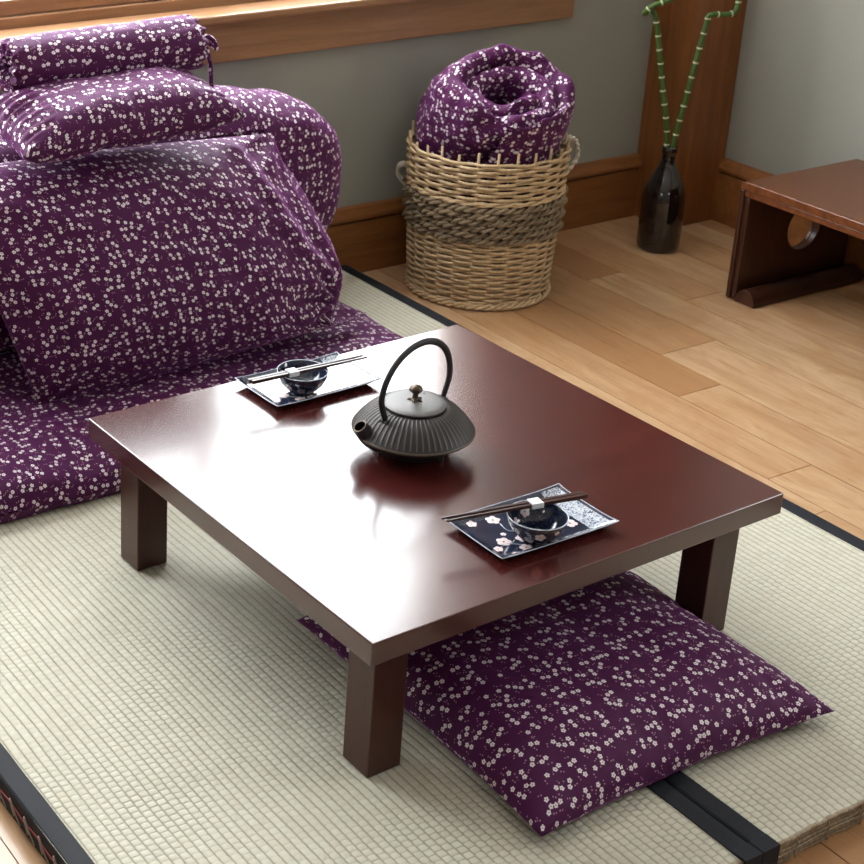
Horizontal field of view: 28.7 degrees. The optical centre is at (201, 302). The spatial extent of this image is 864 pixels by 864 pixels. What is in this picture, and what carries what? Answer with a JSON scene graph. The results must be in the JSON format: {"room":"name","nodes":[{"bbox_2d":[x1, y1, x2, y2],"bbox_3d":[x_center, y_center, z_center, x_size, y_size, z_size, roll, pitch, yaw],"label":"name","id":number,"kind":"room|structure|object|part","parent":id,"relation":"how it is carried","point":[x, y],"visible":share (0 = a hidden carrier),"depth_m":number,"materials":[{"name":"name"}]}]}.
{"room":"japanese tea room","nodes":[
{"label":"japanese tea room","id":0,"kind":"room"},
{"bbox_2d":[0,0,655,207],"bbox_3d":[-0.785,-1.000,3.730,5.705,2.450,0.161,-12,25,-28],"label":"wall","id":1,"kind":"structure","parent":0,"point":[370,95],"depth_m":4.71,"materials":[{"name":"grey paint"}]},
{"bbox_2d":[0,0,574,90],"bbox_3d":[-0.490,-1.327,3.720,3.700,1.728,0.178,-12,25,-28],"label":"window","id":2,"kind":"structure","parent":1,"relation":"in","point":[241,29],"depth_m":4.37,"materials":[{"name":"brown wood"}]},
{"bbox_3d":[-0.414,-0.734,4.079,0.988,0.039,0.040,-12,25,-28],"label":"sash","id":3,"kind":"part","parent":2,"relation":"part of","materials":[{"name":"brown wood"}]},
{"bbox_3d":[-0.526,-0.671,4.038,3.105,0.048,0.074,-12,25,-28],"label":"frame","id":4,"kind":"part","parent":2,"relation":"part of","materials":[{"name":"brown wood"}]},
{"bbox_3d":[-0.483,-0.628,3.970,3.700,0.023,0.103,-12,25,-28],"label":"sill","id":5,"kind":"part","parent":2,"relation":"part of","materials":[{"name":"brown wood"}]},
{"bbox_2d":[326,153,640,271],"bbox_3d":[-0.849,0.090,4.028,5.170,0.204,0.029,-12,25,-28],"label":"baseboard","id":6,"kind":"structure","parent":1,"relation":"attached to","point":[364,237],"depth_m":4.84,"materials":[{"name":"brown wood"}]},
{"bbox_2d":[634,0,746,225],"bbox_3d":[1.524,-1.407,4.830,0.214,2.449,0.168,-12,25,-28],"label":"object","id":7,"kind":"structure","parent":1,"relation":"attached to","point":[701,143],"depth_m":5.08,"materials":[{"name":"brown wood"}]},
{"bbox_2d":[0,216,863,863],"bbox_3d":[0.575,1.059,2.044,5.585,0.040,5.475,-12,25,-28],"label":"floor","id":8,"kind":"structure","parent":0,"point":[774,393],"depth_m":4.28,"materials":[{"name":"brown wood"}]},
{"bbox_2d":[0,492,762,863],"bbox_3d":[-0.150,0.543,3.150,0.908,0.051,2.290,-12,26,-29],"label":"mat","id":9,"kind":"object","parent":8,"relation":"on","point":[181,709],"visible":0.49,"depth_m":2.68,"materials":[{"name":"beige wicker"}]},
{"bbox_2d":[0,300,403,523],"bbox_3d":[-0.503,0.257,3.633,2.315,0.102,0.769,-12,26,-29],"label":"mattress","id":10,"kind":"object","parent":9,"relation":"on","point":[49,460],"visible":0.23,"depth_m":3.59,"materials":[{"name":"fabric"}]},
{"bbox_2d":[0,85,341,351],"bbox_3d":[-0.470,-0.154,3.848,1.932,0.550,0.361,-13,26,-30],"label":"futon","id":11,"kind":"object","parent":10,"relation":"on","point":[307,144],"visible":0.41,"depth_m":4.08,"materials":[{"name":"fabric"}]},
{"bbox_2d":[0,130,365,403],"bbox_3d":[-0.088,-0.087,3.738,1.150,0.509,0.295,-13,26,-30],"label":"cushion","id":12,"kind":"object","parent":10,"relation":"on","point":[119,266],"visible":1,"depth_m":3.63,"materials":[{"name":"fabric"}]},
{"bbox_2d":[0,66,244,163],"bbox_3d":[-0.200,-0.423,3.634,0.544,0.144,0.255,-13,26,-30],"label":"pillow","id":13,"kind":"object","parent":12,"relation":"on","point":[60,120],"visible":1,"depth_m":3.54,"materials":[{"name":"fabric"}]},
{"bbox_2d":[0,14,218,92],"bbox_3d":[-0.209,-0.530,3.728,0.569,0.186,0.134,-13,26,-30],"label":"bolster","id":14,"kind":"object","parent":13,"relation":"on","point":[178,41],"visible":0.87,"depth_m":3.65,"materials":[{"name":"fabric"}]},
{"bbox_2d":[88,325,782,777],"bbox_3d":[0.398,0.409,3.056,0.903,0.290,0.870,-13,26,-30],"label":"table","id":15,"kind":"object","parent":9,"relation":"on","point":[357,539],"visible":0.87,"depth_m":2.89,"materials":[{"name":"brown wood"}]},
{"bbox_3d":[-0.110,0.381,3.155,0.066,0.249,0.066,-13,26,-30],"label":"leg","id":16,"kind":"part","parent":15,"relation":"part of","materials":[{"name":"brown wood"}]},
{"bbox_2d":[234,352,381,406],"bbox_3d":[0.209,0.156,3.260,0.250,0.017,0.149,-13,26,-30],"label":"rectangular plate","id":17,"kind":"object","parent":15,"relation":"on","point":[345,376],"visible":0.71,"depth_m":3.26,"materials":[{"name":"blue ceramic"}]},
{"bbox_2d":[277,359,328,395],"bbox_3d":[0.196,0.152,3.219,0.101,0.046,0.101,-6,23,-16],"label":"bowl","id":18,"kind":"object","parent":17,"relation":"on","point":[305,384],"visible":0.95,"depth_m":3.21,"materials":[{"name":"blue ceramic"}]},
{"bbox_2d":[247,355,367,383],"bbox_3d":[0.207,0.128,3.205,0.266,0.010,0.022,-11,25,-27],"label":"chopsticks","id":19,"kind":"object","parent":18,"relation":"on","point":[291,372],"visible":1,"depth_m":3.19,"materials":[{"name":"paint"}]},
{"bbox_3d":[0.273,0.616,2.598,0.066,0.249,0.066,-13,26,-30],"label":"leg","id":20,"kind":"part","parent":15,"relation":"part of","materials":[{"name":"brown wood"}]},
{"bbox_2d":[351,338,475,462],"bbox_3d":[0.379,0.170,2.970,0.234,0.218,0.223,-13,26,-30],"label":"teapot","id":21,"kind":"object","parent":15,"relation":"on","point":[414,424],"visible":1,"depth_m":2.93,"materials":[{"name":"black metal"}]},
{"bbox_3d":[0.301,0.240,2.958,0.062,0.063,0.047,-13,26,-30],"label":"spout","id":22,"kind":"part","parent":21,"relation":"part of","materials":[{"name":"metal"}]},
{"bbox_3d":[0.385,0.162,2.971,0.028,0.031,0.029,-13,26,-30],"label":"lid knob","id":23,"kind":"part","parent":21,"relation":"part of","materials":[{"name":"brown metal"}]},
{"bbox_3d":[0.384,0.133,2.959,0.190,0.141,0.036,-13,26,-30],"label":"arched handle","id":24,"kind":"part","parent":21,"relation":"part of","materials":[{"name":"metal"}]},
{"bbox_3d":[0.383,0.180,2.978,0.113,0.011,0.113,-13,26,-30],"label":"lid","id":25,"kind":"part","parent":21,"relation":"part of","materials":[{"name":"metal"}]},
{"bbox_2d":[446,483,618,558],"bbox_3d":[0.548,0.367,2.758,0.250,0.017,0.149,-12,25,-28],"label":"rectangular plate","id":26,"kind":"object","parent":15,"relation":"on","point":[494,532],"visible":0.69,"depth_m":2.76,"materials":[{"name":"ceramic"}]},
{"bbox_2d":[506,500,568,545],"bbox_3d":[0.547,0.367,2.709,0.101,0.046,0.101,16,26,32],"label":"bowl","id":27,"kind":"object","parent":26,"relation":"on","point":[540,526],"visible":0.98,"depth_m":2.72,"materials":[{"name":"ceramic"}]},
{"bbox_2d":[441,491,587,521],"bbox_3d":[0.513,0.335,2.713,0.266,0.010,0.022,-7,24,-19],"label":"chopsticks","id":28,"kind":"object","parent":27,"relation":"on","point":[533,503],"visible":1,"depth_m":2.71,"materials":[{"name":"paint"}]},
{"bbox_3d":[0.905,0.475,2.972,0.066,0.249,0.066,-13,26,-30],"label":"leg","id":29,"kind":"part","parent":15,"relation":"part of","materials":[{"name":"brown wood"}]},
{"bbox_2d":[396,120,579,310],"bbox_3d":[0.793,-0.263,4.630,0.469,0.455,0.454,-13,26,-30],"label":"wicker basket","id":30,"kind":"object","parent":8,"relation":"on","point":[487,280],"visible":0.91,"depth_m":4.48,"materials":[{"name":"wicker"}]},
{"bbox_3d":[0.566,-0.359,4.648,0.044,0.082,0.030,5,23,9],"label":"rope handle","id":31,"kind":"part","parent":30,"relation":"part of","materials":[{"name":"beige fabric"}]},
{"bbox_2d":[416,44,574,206],"bbox_3d":[0.791,-0.479,4.532,0.387,0.456,0.439,-8,24,-21],"label":"quilt","id":32,"kind":"object","parent":30,"relation":"in","point":[505,100],"visible":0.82,"depth_m":4.41,"materials":[{"name":"fabric"}]},
{"bbox_3d":[1.019,-0.405,4.608,0.064,0.121,0.037,-5,23,-14],"label":"rope handle","id":33,"kind":"part","parent":30,"relation":"part of","materials":[{"name":"beige fabric"}]},
{"bbox_2d":[338,265,863,863],"bbox_3d":[0.622,0.378,3.588,0.906,0.051,2.290,-12,26,-29],"label":"mat","id":34,"kind":"object","parent":8,"relation":"on","point":[796,599],"visible":0.2,"depth_m":2.95,"materials":[{"name":"beige wicker"}]},
{"bbox_2d":[297,570,833,836],"bbox_3d":[0.609,0.596,2.847,0.634,0.108,0.658,-12,25,-28],"label":"floor cushion","id":35,"kind":"object","parent":34,"relation":"on","point":[567,706],"visible":0.72,"depth_m":2.68,"materials":[{"name":"fabric"}]},
{"bbox_2d":[636,144,685,252],"bbox_3d":[1.381,-0.314,4.960,0.128,0.318,0.128,-13,26,-30],"label":"glass bottle","id":36,"kind":"object","parent":8,"relation":"on","point":[663,198],"visible":1,"depth_m":4.92,"materials":[{"name":"black glass"}]},
{"bbox_2d":[642,0,673,147],"bbox_3d":[1.317,-0.625,4.805,0.143,0.645,0.076,0,22,-2],"label":"stalk","id":37,"kind":"object","parent":36,"relation":"in","point":[648,10],"visible":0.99,"depth_m":4.80,"materials":[{"name":"green plant"}]},
{"bbox_2d":[670,0,741,147],"bbox_3d":[1.463,-0.631,4.835,0.164,0.640,0.029,-4,23,-11],"label":"stalk","id":38,"kind":"object","parent":36,"relation":"in","point":[735,10],"visible":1,"depth_m":4.80,"materials":[{"name":"green plant"}]},
{"bbox_2d":[726,159,863,308],"bbox_3d":[1.917,-0.050,4.306,0.455,0.344,0.983,-12,25,-28],"label":"desk","id":39,"kind":"object","parent":8,"relation":"on","point":[764,269],"visible":1,"depth_m":4.60,"materials":[{"name":"brown wood"}]},
{"bbox_3d":[1.670,-0.202,4.695,0.455,0.317,0.013,-12,25,-28],"label":"panel","id":40,"kind":"part","parent":39,"relation":"part of","materials":[{"name":"brown wood"}]},
{"bbox_3d":[1.677,-0.187,4.687,0.443,0.296,0.018,-12,25,-28],"label":"panel","id":41,"kind":"part","parent":39,"relation":"part of","materials":[{"name":"brown wood"}]},
{"bbox_2d":[725,0,863,174],"bbox_3d":[2.984,-0.589,2.893,0.161,2.450,5.275,-12,25,-28],"label":"wall","id":42,"kind":"structure","parent":0,"point":[798,103],"depth_m":4.90,"materials":[{"name":"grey paint"}]},
{"bbox_2d":[712,158,863,278],"bbox_3d":[2.923,0.494,3.210,0.029,0.204,5.118,-12,25,-28],"label":"baseboard","id":43,"kind":"structure","parent":42,"relation":"attached to","point":[732,175],"depth_m":5.14,"materials":[{"name":"brown wood"}]}
]}

